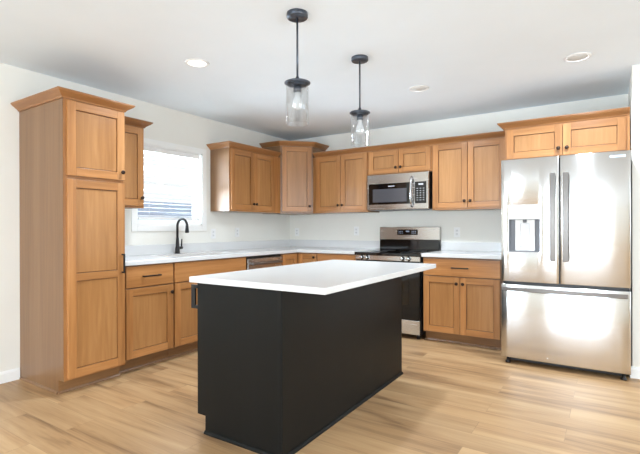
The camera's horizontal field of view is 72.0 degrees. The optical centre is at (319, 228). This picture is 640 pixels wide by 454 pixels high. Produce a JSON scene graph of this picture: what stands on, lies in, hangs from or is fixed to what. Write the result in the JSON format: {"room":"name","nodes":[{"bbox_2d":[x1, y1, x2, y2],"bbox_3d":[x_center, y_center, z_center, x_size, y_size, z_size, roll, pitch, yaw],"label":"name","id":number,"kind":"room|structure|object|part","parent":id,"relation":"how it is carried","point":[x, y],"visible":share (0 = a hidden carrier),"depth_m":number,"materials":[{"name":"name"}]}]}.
{"room":"kitchen","nodes":[
{"label":"kitchen","id":0,"kind":"room"},
{"bbox_2d":[0,63,289,371],"bbox_3d":[-2.682,-0.044,3.086,0.130,2.442,8.000,0,0,33],"label":"wall","id":1,"kind":"structure","parent":0,"point":[169,125],"depth_m":4.09,"materials":[{"name":"beige paint"}]},
{"bbox_2d":[0,368,19,383],"bbox_3d":[-3.587,1.138,1.583,0.014,0.088,4.488,0,0,33],"label":"baseboard","id":2,"kind":"structure","parent":1,"relation":"attached to","point":[13,374],"depth_m":3.39,"materials":[{"name":"white paint"}]},
{"bbox_2d":[124,116,152,208],"bbox_3d":[-1.813,-0.583,3.953,0.365,0.789,0.480,0,0,33],"label":"upper cabinet","id":3,"kind":"object","parent":1,"relation":"attached to","point":[134,128],"visible":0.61,"depth_m":3.95,"materials":[{"name":"brown wood"}]},
{"bbox_3d":[-1.722,-0.559,3.857,0.010,0.594,0.288,0,0,33],"label":"door panel","id":4,"kind":"part","parent":3,"relation":"part of","materials":[{"name":"brown wood"}]},
{"bbox_3d":[-1.728,-0.555,3.861,0.005,0.734,0.420,0,0,33],"label":"frame","id":5,"kind":"part","parent":3,"relation":"part of","materials":[{"name":"brown wood"}]},
{"bbox_3d":[-1.718,-0.559,3.855,0.020,0.702,0.396,0,0,33],"label":"door","id":6,"kind":"part","parent":3,"relation":"part of","materials":[{"name":"brown wood"}]},
{"bbox_3d":[-1.813,-0.950,3.952,0.365,0.055,0.480,0,0,33],"label":"crown molding","id":7,"kind":"part","parent":3,"relation":"part of","materials":[{"name":"brown wood"}]},
{"bbox_2d":[131,138,206,230],"bbox_3d":[-1.612,-0.442,4.691,0.142,0.929,0.946,0,0,33],"label":"window","id":8,"kind":"structure","parent":1,"relation":"in","point":[136,225],"depth_m":4.83,"materials":[{"name":"white paint"}]},
{"bbox_3d":[-1.627,-0.246,4.702,0.036,0.394,0.806,0,0,33],"label":"sash","id":9,"kind":"part","parent":8,"relation":"part of","materials":[{"name":"white paint"}]},
{"bbox_2d":[138,145,199,219],"bbox_3d":[-1.586,-0.467,4.674,0.052,0.735,0.770,0,0,33],"label":"window blind","id":10,"kind":"object","parent":8,"relation":"attached to","point":[146,148],"visible":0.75,"depth_m":4.66,"materials":[{"name":"white plastic"}]},
{"bbox_3d":[-1.585,-0.109,4.674,0.048,0.020,0.770,0,0,33],"label":"rail","id":11,"kind":"part","parent":10,"relation":"part of","materials":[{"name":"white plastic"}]},
{"bbox_3d":[-1.657,-0.625,4.720,0.036,0.423,0.806,0,0,33],"label":"sash","id":12,"kind":"part","parent":8,"relation":"part of","materials":[{"name":"white paint"}]},
{"bbox_2d":[125,240,289,255],"bbox_3d":[-1.258,0.207,5.105,0.019,0.099,3.017,0,0,33],"label":"backsplash","id":13,"kind":"structure","parent":1,"relation":"attached to","point":[132,250],"depth_m":4.98,"materials":[{"name":"white stone"}]},
{"bbox_2d":[211,229,215,238],"bbox_3d":[-1.240,0.055,5.146,0.007,0.114,0.070,0,0,33],"label":"wall outlet","id":14,"kind":"object","parent":1,"relation":"attached to","point":[213,231],"visible":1,"depth_m":5.14,"materials":[{"name":"white plastic"}]},
{"bbox_2d":[235,228,238,236],"bbox_3d":[-1.022,0.042,5.476,0.007,0.114,0.070,0,0,33],"label":"wall outlet","id":15,"kind":"object","parent":1,"relation":"attached to","point":[236,229],"visible":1,"depth_m":5.47,"materials":[{"name":"white plastic"}]},
{"bbox_2d":[206,141,280,213],"bbox_3d":[-0.878,-0.589,5.369,0.365,0.771,0.975,0,0,33],"label":"upper cabinet","id":16,"kind":"object","parent":1,"relation":"attached to","point":[244,178],"visible":1,"depth_m":5.11,"materials":[{"name":"brown wood"}]},
{"bbox_3d":[-0.891,-0.565,5.109,0.020,0.684,0.378,0,0,33],"label":"door","id":17,"kind":"part","parent":16,"relation":"part of","materials":[{"name":"brown wood"}]},
{"bbox_3d":[-0.895,-0.565,5.111,0.010,0.576,0.270,0,0,33],"label":"door panel","id":18,"kind":"part","parent":16,"relation":"part of","materials":[{"name":"brown wood"}]},
{"bbox_3d":[-0.894,-0.946,5.345,0.365,0.055,0.920,0,0,33],"label":"crown molding","id":19,"kind":"part","parent":16,"relation":"part of","materials":[{"name":"brown wood"}]},
{"bbox_3d":[-0.760,-0.561,5.327,0.005,0.716,0.915,0,0,33],"label":"frame","id":20,"kind":"part","parent":16,"relation":"part of","materials":[{"name":"brown wood"}]},
{"bbox_3d":[-0.681,-0.566,5.427,0.020,0.684,0.378,0,0,33],"label":"door","id":21,"kind":"part","parent":16,"relation":"part of","materials":[{"name":"brown wood"}]},
{"bbox_3d":[-0.684,-0.566,5.430,0.010,0.576,0.270,0,0,33],"label":"door panel","id":22,"kind":"part","parent":16,"relation":"part of","materials":[{"name":"brown wood"}]},
{"bbox_2d":[0,0,639,140],"bbox_3d":[0.123,-1.318,1.230,6.860,0.100,8.260,0,0,33],"label":"ceiling","id":23,"kind":"structure","parent":0,"point":[473,57],"depth_m":3.15,"materials":[{"name":"white paint"}]},
{"bbox_2d":[185,58,208,67],"bbox_3d":[-0.935,-1.265,3.367,0.184,0.008,0.184,0,0,33],"label":"recessed light","id":24,"kind":"object","parent":23,"relation":"in","point":[194,62],"visible":1,"depth_m":3.35,"materials":[{"name":"white plastic"}]},
{"bbox_2d":[284,8,309,126],"bbox_3d":[-0.131,-0.944,2.597,0.152,0.652,0.152,0,0,-22],"label":"pendant light","id":25,"kind":"object","parent":23,"relation":"hanging from","point":[297,15],"visible":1,"depth_m":2.58,"materials":[{"name":"grey metal"}]},
{"bbox_2d":[293,84,300,92],"bbox_3d":[-0.130,-0.825,2.598,0.048,0.038,0.048,0,0,33],"label":"socket","id":26,"kind":"object","parent":25,"relation":"attached to","point":[296,87],"depth_m":2.58,"materials":[{"name":"grey metal"}]},
{"bbox_3d":[-0.131,-1.056,2.597,0.012,0.376,0.012,0,0,33],"label":"rod","id":27,"kind":"part","parent":25,"relation":"part of","materials":[{"name":"grey metal"}]},
{"bbox_3d":[-0.130,-0.735,2.598,0.132,0.234,0.132,0,0,33],"label":"lamp shade","id":28,"kind":"part","parent":25,"relation":"part of","materials":[{"name":"clear glass"}]},
{"bbox_3d":[-0.130,-0.754,2.598,0.058,0.104,0.058,0,0,33],"label":"bulb","id":29,"kind":"part","parent":25,"relation":"part of","materials":[{"name":"white"}]},
{"bbox_2d":[350,54,369,145],"bbox_3d":[0.299,-0.946,3.272,0.152,0.652,0.152,0,0,-22],"label":"pendant light","id":30,"kind":"object","parent":23,"relation":"hanging from","point":[359,59],"visible":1,"depth_m":3.26,"materials":[{"name":"black metal"}]},
{"bbox_2d":[357,114,362,119],"bbox_3d":[0.300,-0.827,3.272,0.048,0.038,0.048,0,0,33],"label":"socket","id":31,"kind":"object","parent":30,"relation":"attached to","point":[359,116],"depth_m":3.25,"materials":[{"name":"grey metal"}]},
{"bbox_3d":[0.299,-1.058,3.272,0.012,0.376,0.012,0,0,33],"label":"rod","id":32,"kind":"part","parent":30,"relation":"part of","materials":[{"name":"grey metal"}]},
{"bbox_3d":[0.300,-0.737,3.272,0.132,0.234,0.132,0,0,33],"label":"lamp shade","id":33,"kind":"part","parent":30,"relation":"part of","materials":[{"name":"clear glass"}]},
{"bbox_3d":[0.300,-0.756,3.272,0.058,0.104,0.058,0,0,33],"label":"bulb","id":34,"kind":"part","parent":30,"relation":"part of","materials":[{"name":"white"}]},
{"bbox_2d":[409,85,428,91],"bbox_3d":[0.901,-1.270,3.998,0.184,0.008,0.184,0,0,33],"label":"recessed light","id":35,"kind":"object","parent":23,"relation":"in","point":[419,88],"visible":1,"depth_m":3.99,"materials":[{"name":"white plastic"}]},
{"bbox_2d":[563,52,591,61],"bbox_3d":[1.915,-1.272,3.270,0.184,0.008,0.184,0,0,33],"label":"recessed light","id":36,"kind":"object","parent":23,"relation":"in","point":[575,57],"visible":1,"depth_m":3.26,"materials":[{"name":"white plastic"}]},
{"bbox_2d":[0,333,639,453],"bbox_3d":[0.129,1.214,1.235,6.860,0.080,8.260,0,0,33],"label":"floor","id":37,"kind":"structure","parent":0,"point":[448,398],"depth_m":2.79,"materials":[{"name":"brown wood"}]},
{"bbox_2d":[10,86,134,393],"bbox_3d":[-1.924,0.099,3.456,0.725,2.151,0.586,0,0,33],"label":"pantry cabinet","id":38,"kind":"object","parent":37,"relation":"on","point":[72,142],"visible":1,"depth_m":3.26,"materials":[{"name":"brown wood"}]},
{"bbox_3d":[-1.927,-0.949,3.454,0.725,0.055,0.586,0,0,33],"label":"crown molding","id":39,"kind":"part","parent":38,"relation":"part of","materials":[{"name":"brown wood"}]},
{"bbox_3d":[-1.673,0.076,3.290,0.005,1.996,0.466,0,0,33],"label":"frame","id":40,"kind":"part","parent":38,"relation":"part of","materials":[{"name":"brown wood"}]},
{"bbox_3d":[-1.659,0.353,3.291,0.020,1.417,0.437,0,0,33],"label":"door","id":41,"kind":"part","parent":38,"relation":"part of","materials":[{"name":"brown wood"}]},
{"bbox_3d":[-1.661,-0.647,3.289,0.020,0.532,0.437,0,0,33],"label":"door","id":42,"kind":"part","parent":38,"relation":"part of","materials":[{"name":"brown wood"}]},
{"bbox_3d":[-1.664,-0.647,3.291,0.010,0.424,0.329,0,0,33],"label":"door panel","id":43,"kind":"part","parent":38,"relation":"part of","materials":[{"name":"brown wood"}]},
{"bbox_3d":[-1.663,0.012,3.292,0.010,0.627,0.329,0,0,33],"label":"door panel","id":44,"kind":"part","parent":38,"relation":"part of","materials":[{"name":"brown wood"}]},
{"bbox_3d":[-1.661,0.687,3.293,0.010,0.640,0.329,0,0,33],"label":"door panel","id":45,"kind":"part","parent":38,"relation":"part of","materials":[{"name":"brown wood"}]},
{"bbox_3d":[-1.530,0.269,3.437,0.034,0.150,0.012,0,0,33],"label":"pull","id":46,"kind":"part","parent":38,"relation":"part of","materials":[{"name":"black metal"}]},
{"bbox_2d":[119,262,173,372],"bbox_3d":[-1.679,0.735,3.882,0.664,0.876,0.502,0,0,33],"label":"base cabinet","id":47,"kind":"object","parent":37,"relation":"on","point":[149,291],"visible":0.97,"depth_m":3.71,"materials":[{"name":"brown wood"}]},
{"bbox_3d":[-1.433,0.393,3.732,0.020,0.172,0.455,0,0,33],"label":"drawer","id":48,"kind":"part","parent":47,"relation":"part of","materials":[{"name":"brown wood"}]},
{"bbox_3d":[-1.432,0.772,3.733,0.020,0.566,0.455,0,0,33],"label":"door","id":49,"kind":"part","parent":47,"relation":"part of","materials":[{"name":"brown wood"}]},
{"bbox_3d":[-1.435,0.772,3.735,0.010,0.458,0.347,0,0,33],"label":"door panel","id":50,"kind":"part","parent":47,"relation":"part of","materials":[{"name":"brown wood"}]},
{"bbox_2d":[168,257,245,358],"bbox_3d":[-1.285,0.733,4.484,0.658,0.876,0.932,0,0,33],"label":"base cabinet","id":51,"kind":"object","parent":37,"relation":"on","point":[185,318],"visible":0.21,"depth_m":4.07,"materials":[{"name":"brown wood"}]},
{"bbox_3d":[-1.169,0.771,4.131,0.020,0.566,0.456,0,0,33],"label":"door","id":52,"kind":"part","parent":51,"relation":"part of","materials":[{"name":"brown wood"}]},
{"bbox_3d":[-1.173,0.771,4.133,0.010,0.458,0.348,0,0,33],"label":"door panel","id":53,"kind":"part","parent":51,"relation":"part of","materials":[{"name":"brown wood"}]},
{"bbox_3d":[-1.043,0.391,4.322,0.020,0.172,0.917,0,0,33],"label":"false drawer","id":54,"kind":"part","parent":51,"relation":"part of","materials":[{"name":"brown wood"}]},
{"bbox_2d":[246,254,282,269],"bbox_3d":[-0.841,0.735,5.125,0.654,0.868,0.600,0,0,33],"label":"dishwasher","id":55,"kind":"object","parent":37,"relation":"on","point":[261,261],"visible":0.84,"depth_m":4.93,"materials":[{"name":"silver metal"}]},
{"bbox_3d":[-0.586,0.381,4.956,0.042,0.024,0.512,0,0,33],"label":"handle","id":56,"kind":"part","parent":55,"relation":"part of","materials":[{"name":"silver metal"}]},
{"bbox_2d":[191,276,402,453],"bbox_3d":[-0.054,0.741,3.073,0.711,0.860,1.589,0,0,33],"label":"kitchen island","id":57,"kind":"object","parent":37,"relation":"on","point":[277,370],"visible":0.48,"depth_m":2.46,"materials":[{"name":"black wood"}]},
{"bbox_3d":[-0.728,0.400,2.608,0.078,0.140,0.012,0,0,33],"label":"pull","id":58,"kind":"part","parent":57,"relation":"part of","materials":[{"name":"black metal"}]},
{"bbox_3d":[-0.454,0.743,2.405,0.602,0.860,0.006,0,0,33],"label":"panel","id":59,"kind":"part","parent":57,"relation":"part of","materials":[{"name":"black wood"}]},
{"bbox_3d":[-0.202,0.743,2.238,0.022,0.860,0.003,0,0,33],"label":"corner trim","id":60,"kind":"part","parent":57,"relation":"part of","materials":[{"name":"black wood"}]},
{"bbox_2d":[189,260,435,294],"bbox_3d":[0.076,0.294,3.023,0.940,0.033,1.650,0,0,33],"label":"island countertop","id":61,"kind":"structure","parent":57,"relation":"on","point":[326,277],"depth_m":2.59,"materials":[{"name":"white stone"}]},
{"bbox_3d":[0.235,0.741,2.895,0.006,0.860,1.576,0,0,33],"label":"seating panel","id":62,"kind":"part","parent":57,"relation":"part of","materials":[{"name":"black wood"}]},
{"bbox_2d":[280,252,317,265],"bbox_3d":[-0.311,0.729,5.729,0.912,0.876,0.978,0,0,33],"label":"base cabinet","id":63,"kind":"object","parent":37,"relation":"on","point":[299,257],"visible":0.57,"depth_m":5.39,"materials":[{"name":"brown wood"}]},
{"bbox_2d":[125,240,379,265],"bbox_3d":[-0.654,0.225,4.719,1.451,0.136,3.037,0,0,33],"label":"countertop","id":64,"kind":"structure","parent":63,"relation":"on","point":[159,253],"depth_m":5.07,"materials":[{"name":"white stone"}]},
{"bbox_2d":[175,218,188,253],"bbox_3d":[-1.422,0.071,4.598,0.198,0.373,0.089,0,0,33],"label":"kitchen faucet","id":65,"kind":"object","parent":64,"relation":"on","point":[177,248],"visible":1,"depth_m":4.61,"materials":[{"name":"black metal"}]},
{"bbox_3d":[-1.428,-0.011,4.582,0.175,0.208,0.024,0,0,33],"label":"spout","id":66,"kind":"part","parent":65,"relation":"part of","materials":[{"name":"black metal"}]},
{"bbox_3d":[-0.360,0.678,5.357,0.020,0.744,0.292,0,0,33],"label":"door","id":67,"kind":"part","parent":63,"relation":"part of","materials":[{"name":"brown wood"}]},
{"bbox_3d":[-0.364,0.678,5.359,0.010,0.636,0.184,0,0,33],"label":"door panel","id":68,"kind":"part","parent":63,"relation":"part of","materials":[{"name":"brown wood"}]},
{"bbox_3d":[-0.145,0.677,5.411,0.266,0.744,0.020,0,0,33],"label":"door","id":69,"kind":"part","parent":63,"relation":"part of","materials":[{"name":"brown wood"}]},
{"bbox_3d":[-0.142,0.677,5.415,0.158,0.636,0.010,0,0,33],"label":"door panel","id":70,"kind":"part","parent":63,"relation":"part of","materials":[{"name":"brown wood"}]},
{"bbox_2d":[317,253,356,260],"bbox_3d":[0.369,0.728,5.443,0.538,0.876,0.706,0,0,33],"label":"base cabinet","id":71,"kind":"object","parent":37,"relation":"on","point":[320,256],"visible":0.02,"depth_m":5.19,"materials":[{"name":"brown wood"}]},
{"bbox_2d":[355,227,440,338],"bbox_3d":[0.899,0.570,5.052,0.773,1.190,0.752,0,0,33],"label":"range","id":72,"kind":"object","parent":37,"relation":"on","point":[401,244],"visible":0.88,"depth_m":4.84,"materials":[{"name":"silver metal"}]},
{"bbox_3d":[0.736,0.317,4.806,0.765,0.054,0.035,0,0,33],"label":"control panel","id":73,"kind":"part","parent":72,"relation":"part of","materials":[{"name":"silver metal"}]},
{"bbox_3d":[0.735,0.653,4.803,0.753,0.603,0.037,0,0,33],"label":"oven door","id":74,"kind":"part","parent":72,"relation":"part of","materials":[{"name":"black glass"}]},
{"bbox_2d":[355,249,433,256],"bbox_3d":[0.895,0.272,5.047,0.773,0.030,0.643,0,0,33],"label":"cooktop","id":75,"kind":"object","parent":72,"relation":"in","point":[380,252],"depth_m":4.89,"materials":[{"name":"black glass"}]},
{"bbox_3d":[0.736,1.037,4.805,0.753,0.149,0.034,0,0,33],"label":"storage drawer","id":76,"kind":"part","parent":72,"relation":"part of","materials":[{"name":"silver metal"}]},
{"bbox_2d":[423,257,502,349],"bbox_3d":[1.577,0.727,4.646,0.780,0.876,0.706,0,0,33],"label":"base cabinet","id":77,"kind":"object","parent":37,"relation":"on","point":[462,296],"visible":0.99,"depth_m":4.37,"materials":[{"name":"brown wood"}]},
{"bbox_3d":[1.244,0.770,4.495,0.374,0.568,0.020,0,0,33],"label":"door","id":78,"kind":"part","parent":77,"relation":"part of","materials":[{"name":"brown wood"}]},
{"bbox_3d":[1.246,0.770,4.499,0.266,0.460,0.010,0,0,33],"label":"door panel","id":79,"kind":"part","parent":77,"relation":"part of","materials":[{"name":"brown wood"}]},
{"bbox_2d":[421,242,500,258],"bbox_3d":[1.583,0.220,4.649,0.805,0.136,0.689,0,0,33],"label":"countertop","id":80,"kind":"structure","parent":77,"relation":"on","point":[475,250],"depth_m":4.82,"materials":[{"name":"white stone"}]},
{"bbox_3d":[1.402,0.390,4.390,0.755,0.170,0.020,0,0,33],"label":"drawer","id":81,"kind":"part","parent":77,"relation":"part of","materials":[{"name":"brown wood"}]},
{"bbox_3d":[1.562,0.769,4.290,0.266,0.460,0.010,0,0,33],"label":"door panel","id":82,"kind":"part","parent":77,"relation":"part of","materials":[{"name":"brown wood"}]},
{"bbox_3d":[1.560,0.769,4.287,0.374,0.568,0.020,0,0,33],"label":"door","id":83,"kind":"part","parent":77,"relation":"part of","materials":[{"name":"brown wood"}]},
{"bbox_2d":[501,150,630,380],"bbox_3d":[2.219,0.283,3.966,0.925,1.763,1.014,0,0,33],"label":"refrigerator","id":84,"kind":"object","parent":37,"relation":"on","point":[566,219],"visible":1,"depth_m":3.55,"materials":[{"name":"silver metal"}]},
{"bbox_3d":[1.747,-0.141,3.759,0.241,0.122,0.060,0,0,33],"label":"dispenser panel","id":85,"kind":"part","parent":84,"relation":"part of","materials":[{"name":"silver metal"}]},
{"bbox_3d":[1.786,-0.073,3.745,0.445,1.049,0.061,0,0,33],"label":"door","id":86,"kind":"part","parent":84,"relation":"part of","materials":[{"name":"silver metal"}]},
{"bbox_3d":[1.904,-0.095,3.598,0.041,0.722,0.056,0,0,33],"label":"door handle","id":87,"kind":"part","parent":84,"relation":"part of","materials":[{"name":"silver metal"}]},
{"bbox_3d":[1.983,-0.096,3.547,0.041,0.722,0.056,0,0,33],"label":"door handle","id":88,"kind":"part","parent":84,"relation":"part of","materials":[{"name":"silver metal"}]},
{"bbox_3d":[2.246,1.129,4.004,0.865,0.030,0.845,0,0,33],"label":"kick plate","id":89,"kind":"part","parent":84,"relation":"part of","materials":[{"name":"black plastic"}]},
{"bbox_3d":[1.988,0.791,3.614,0.925,0.632,0.062,0,0,33],"label":"freezer drawer","id":90,"kind":"part","parent":84,"relation":"part of","materials":[{"name":"silver metal"}]},
{"bbox_3d":[2.175,-0.073,3.488,0.472,1.049,0.061,0,0,33],"label":"door","id":91,"kind":"part","parent":84,"relation":"part of","materials":[{"name":"silver metal"}]},
{"bbox_2d":[290,94,627,250],"bbox_3d":[2.311,-0.058,4.661,6.730,2.442,0.130,0,0,33],"label":"wall","id":92,"kind":"structure","parent":0,"point":[475,225],"depth_m":5.25,"materials":[{"name":"beige paint"}]},
{"bbox_2d":[259,141,328,214],"bbox_3d":[-0.331,-0.667,5.922,0.670,0.932,0.670,0,0,33],"label":"upper cabinet","id":93,"kind":"object","parent":92,"relation":"attached to","point":[296,157],"visible":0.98,"depth_m":5.74,"materials":[{"name":"brown wood"}]},
{"bbox_3d":[-0.313,-1.106,5.827,0.948,0.055,0.276,0,0,-12],"label":"crown molding","id":94,"kind":"part","parent":93,"relation":"part of","materials":[{"name":"brown wood"}]},
{"bbox_3d":[-0.294,-0.646,5.742,0.387,0.839,0.020,0,0,-12],"label":"door","id":95,"kind":"part","parent":93,"relation":"part of","materials":[{"name":"brown wood"}]},
{"bbox_3d":[-0.295,-0.646,5.746,0.279,0.731,0.010,0,0,-12],"label":"door panel","id":96,"kind":"part","parent":93,"relation":"part of","materials":[{"name":"brown wood"}]},
{"bbox_2d":[295,228,298,235],"bbox_3d":[-0.323,0.044,6.317,0.070,0.114,0.007,0,0,33],"label":"wall outlet","id":97,"kind":"object","parent":92,"relation":"attached to","point":[296,229],"visible":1,"depth_m":6.31,"materials":[{"name":"white plastic"}]},
{"bbox_2d":[290,240,379,248],"bbox_3d":[0.177,0.202,5.978,1.451,0.099,0.019,0,0,33],"label":"backsplash","id":98,"kind":"structure","parent":92,"relation":"attached to","point":[296,243],"depth_m":5.93,"materials":[{"name":"white stone"}]},
{"bbox_2d":[313,152,378,213],"bbox_3d":[0.326,-0.570,5.679,0.812,0.728,0.353,0,0,33],"label":"upper cabinet","id":99,"kind":"object","parent":92,"relation":"attached to","point":[339,181],"visible":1,"depth_m":5.55,"materials":[{"name":"brown wood"}]},
{"bbox_3d":[0.115,-0.574,5.657,0.260,0.588,0.010,0,0,33],"label":"door panel","id":100,"kind":"part","parent":99,"relation":"part of","materials":[{"name":"brown wood"}]},
{"bbox_3d":[0.112,-0.574,5.653,0.368,0.696,0.020,0,0,33],"label":"door","id":101,"kind":"part","parent":99,"relation":"part of","materials":[{"name":"brown wood"}]},
{"bbox_3d":[0.426,-0.574,5.452,0.260,0.588,0.010,0,0,33],"label":"door panel","id":102,"kind":"part","parent":99,"relation":"part of","materials":[{"name":"brown wood"}]},
{"bbox_3d":[0.424,-0.574,5.448,0.368,0.696,0.020,0,0,33],"label":"door","id":103,"kind":"part","parent":99,"relation":"part of","materials":[{"name":"brown wood"}]},
{"bbox_2d":[313,131,504,157],"bbox_3d":[0.905,-0.962,5.107,2.342,0.055,0.060,0,0,33],"label":"crown molding","id":104,"kind":"structure","parent":99,"relation":"attached to","point":[498,134],"depth_m":4.98,"materials":[{"name":"brown wood"}]},
{"bbox_2d":[354,227,358,234],"bbox_3d":[0.483,0.027,5.785,0.070,0.114,0.007,0,0,33],"label":"wall outlet","id":105,"kind":"object","parent":92,"relation":"attached to","point":[356,229],"visible":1,"depth_m":5.78,"materials":[{"name":"white plastic"}]},
{"bbox_2d":[368,145,431,175],"bbox_3d":[0.996,-0.789,5.236,0.792,0.292,0.353,0,0,33],"label":"upper cabinet","id":106,"kind":"object","parent":92,"relation":"attached to","point":[411,159],"visible":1,"depth_m":5.10,"materials":[{"name":"brown wood"}]},
{"bbox_3d":[0.761,-0.788,5.230,0.274,0.160,0.010,0,0,33],"label":"door panel","id":107,"kind":"part","parent":106,"relation":"part of","materials":[{"name":"brown wood"}]},
{"bbox_3d":[0.759,-0.788,5.226,0.382,0.268,0.020,0,0,33],"label":"door","id":108,"kind":"part","parent":106,"relation":"part of","materials":[{"name":"brown wood"}]},
{"bbox_2d":[367,171,431,210],"bbox_3d":[0.973,-0.427,5.190,0.752,0.415,0.450,0,0,33],"label":"microwave","id":109,"kind":"object","parent":106,"relation":"attached to","point":[412,191],"visible":0.98,"depth_m":5.03,"materials":[{"name":"silver metal"}]},
{"bbox_3d":[0.802,-0.406,5.106,0.513,0.242,0.004,0,0,33],"label":"door","id":110,"kind":"part","parent":109,"relation":"part of","materials":[{"name":"black glass"}]},
{"bbox_3d":[1.024,-0.417,4.926,0.029,0.348,0.065,0,0,33],"label":"handle","id":111,"kind":"part","parent":109,"relation":"part of","materials":[{"name":"silver metal"}]},
{"bbox_3d":[1.084,-0.789,5.017,0.274,0.160,0.010,0,0,33],"label":"door panel","id":112,"kind":"part","parent":106,"relation":"part of","materials":[{"name":"brown wood"}]},
{"bbox_3d":[1.082,-0.789,5.013,0.382,0.268,0.020,0,0,33],"label":"door","id":113,"kind":"part","parent":106,"relation":"part of","materials":[{"name":"brown wood"}]},
{"bbox_2d":[454,227,459,236],"bbox_3d":[1.579,0.040,5.062,0.070,0.114,0.007,0,0,33],"label":"wall outlet","id":114,"kind":"object","parent":92,"relation":"attached to","point":[456,229],"visible":1,"depth_m":5.06,"materials":[{"name":"white plastic"}]},
{"bbox_2d":[432,137,504,210],"bbox_3d":[1.656,-0.572,4.801,0.785,0.728,0.353,0,0,33],"label":"upper cabinet","id":115,"kind":"object","parent":92,"relation":"attached to","point":[466,175],"visible":0.98,"depth_m":4.68,"materials":[{"name":"brown wood"}]},
{"bbox_3d":[1.419,-0.575,4.791,0.374,0.696,0.020,0,0,33],"label":"door","id":116,"kind":"part","parent":115,"relation":"part of","materials":[{"name":"brown wood"}]},
{"bbox_3d":[1.421,-0.575,4.795,0.266,0.588,0.010,0,0,33],"label":"door panel","id":117,"kind":"part","parent":115,"relation":"part of","materials":[{"name":"brown wood"}]},
{"bbox_3d":[1.735,-0.576,4.583,0.374,0.696,0.020,0,0,33],"label":"door","id":118,"kind":"part","parent":115,"relation":"part of","materials":[{"name":"brown wood"}]},
{"bbox_3d":[1.737,-0.576,4.586,0.266,0.588,0.010,0,0,33],"label":"door panel","id":119,"kind":"part","parent":115,"relation":"part of","materials":[{"name":"brown wood"}]},
{"bbox_2d":[442,242,500,251],"bbox_3d":[1.768,0.200,4.928,0.805,0.099,0.019,0,0,33],"label":"backsplash","id":120,"kind":"structure","parent":92,"relation":"attached to","point":[449,246],"depth_m":4.96,"materials":[{"name":"white stone"}]},
{"bbox_2d":[497,107,629,159],"bbox_3d":[2.289,-0.812,4.150,1.018,0.352,0.740,0,0,33],"label":"upper cabinet","id":121,"kind":"object","parent":92,"relation":"attached to","point":[608,130],"visible":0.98,"depth_m":3.83,"materials":[{"name":"brown wood"}]},
{"bbox_3d":[1.943,-0.784,3.995,0.455,0.273,0.020,0,0,33],"label":"door","id":122,"kind":"part","parent":121,"relation":"part of","materials":[{"name":"brown wood"}]},
{"bbox_3d":[1.945,-0.784,3.999,0.347,0.165,0.010,0,0,33],"label":"door panel","id":123,"kind":"part","parent":121,"relation":"part of","materials":[{"name":"brown wood"}]},
{"bbox_3d":[2.289,-0.961,4.150,1.018,0.055,0.740,0,0,33],"label":"crown molding","id":124,"kind":"part","parent":121,"relation":"part of","materials":[{"name":"brown wood"}]},
{"bbox_3d":[2.329,-0.784,3.745,0.347,0.165,0.010,0,0,33],"label":"door panel","id":125,"kind":"part","parent":121,"relation":"part of","materials":[{"name":"brown wood"}]},
{"bbox_3d":[2.327,-0.784,3.742,0.455,0.273,0.020,0,0,33],"label":"door","id":126,"kind":"part","parent":121,"relation":"part of","materials":[{"name":"brown wood"}]},
{"bbox_2d":[628,64,639,366],"bbox_3d":[2.735,-0.058,3.781,0.115,2.442,0.872,0,0,33],"label":"wall partition","id":127,"kind":"structure","parent":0,"point":[634,86],"depth_m":3.44,"materials":[{"name":"beige paint"}]},
{"bbox_2d":[630,362,639,378],"bbox_3d":[2.725,1.119,3.765,0.143,0.088,0.856,0,0,33],"label":"baseboard","id":128,"kind":"structure","parent":127,"relation":"attached to","point":[635,371],"depth_m":3.43,"materials":[{"name":"white paint"}]},
{"label":"outside","id":129,"kind":"structure","parent":0,"visible":0},
{"bbox_3d":[-0.421,1.666,6.392,120.000,0.100,120.000,0,0,33],"label":"ground","id":130,"kind":"structure","parent":129,"visible":0},
{"bbox_2d":[138,201,192,220],"bbox_3d":[-13.237,0.076,17.839,5.000,3.100,20.800,0,0,33],"label":"house","id":131,"kind":"structure","parent":130,"relation":"on","point":[164,209],"depth_m":23.00,"materials":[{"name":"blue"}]}
]}

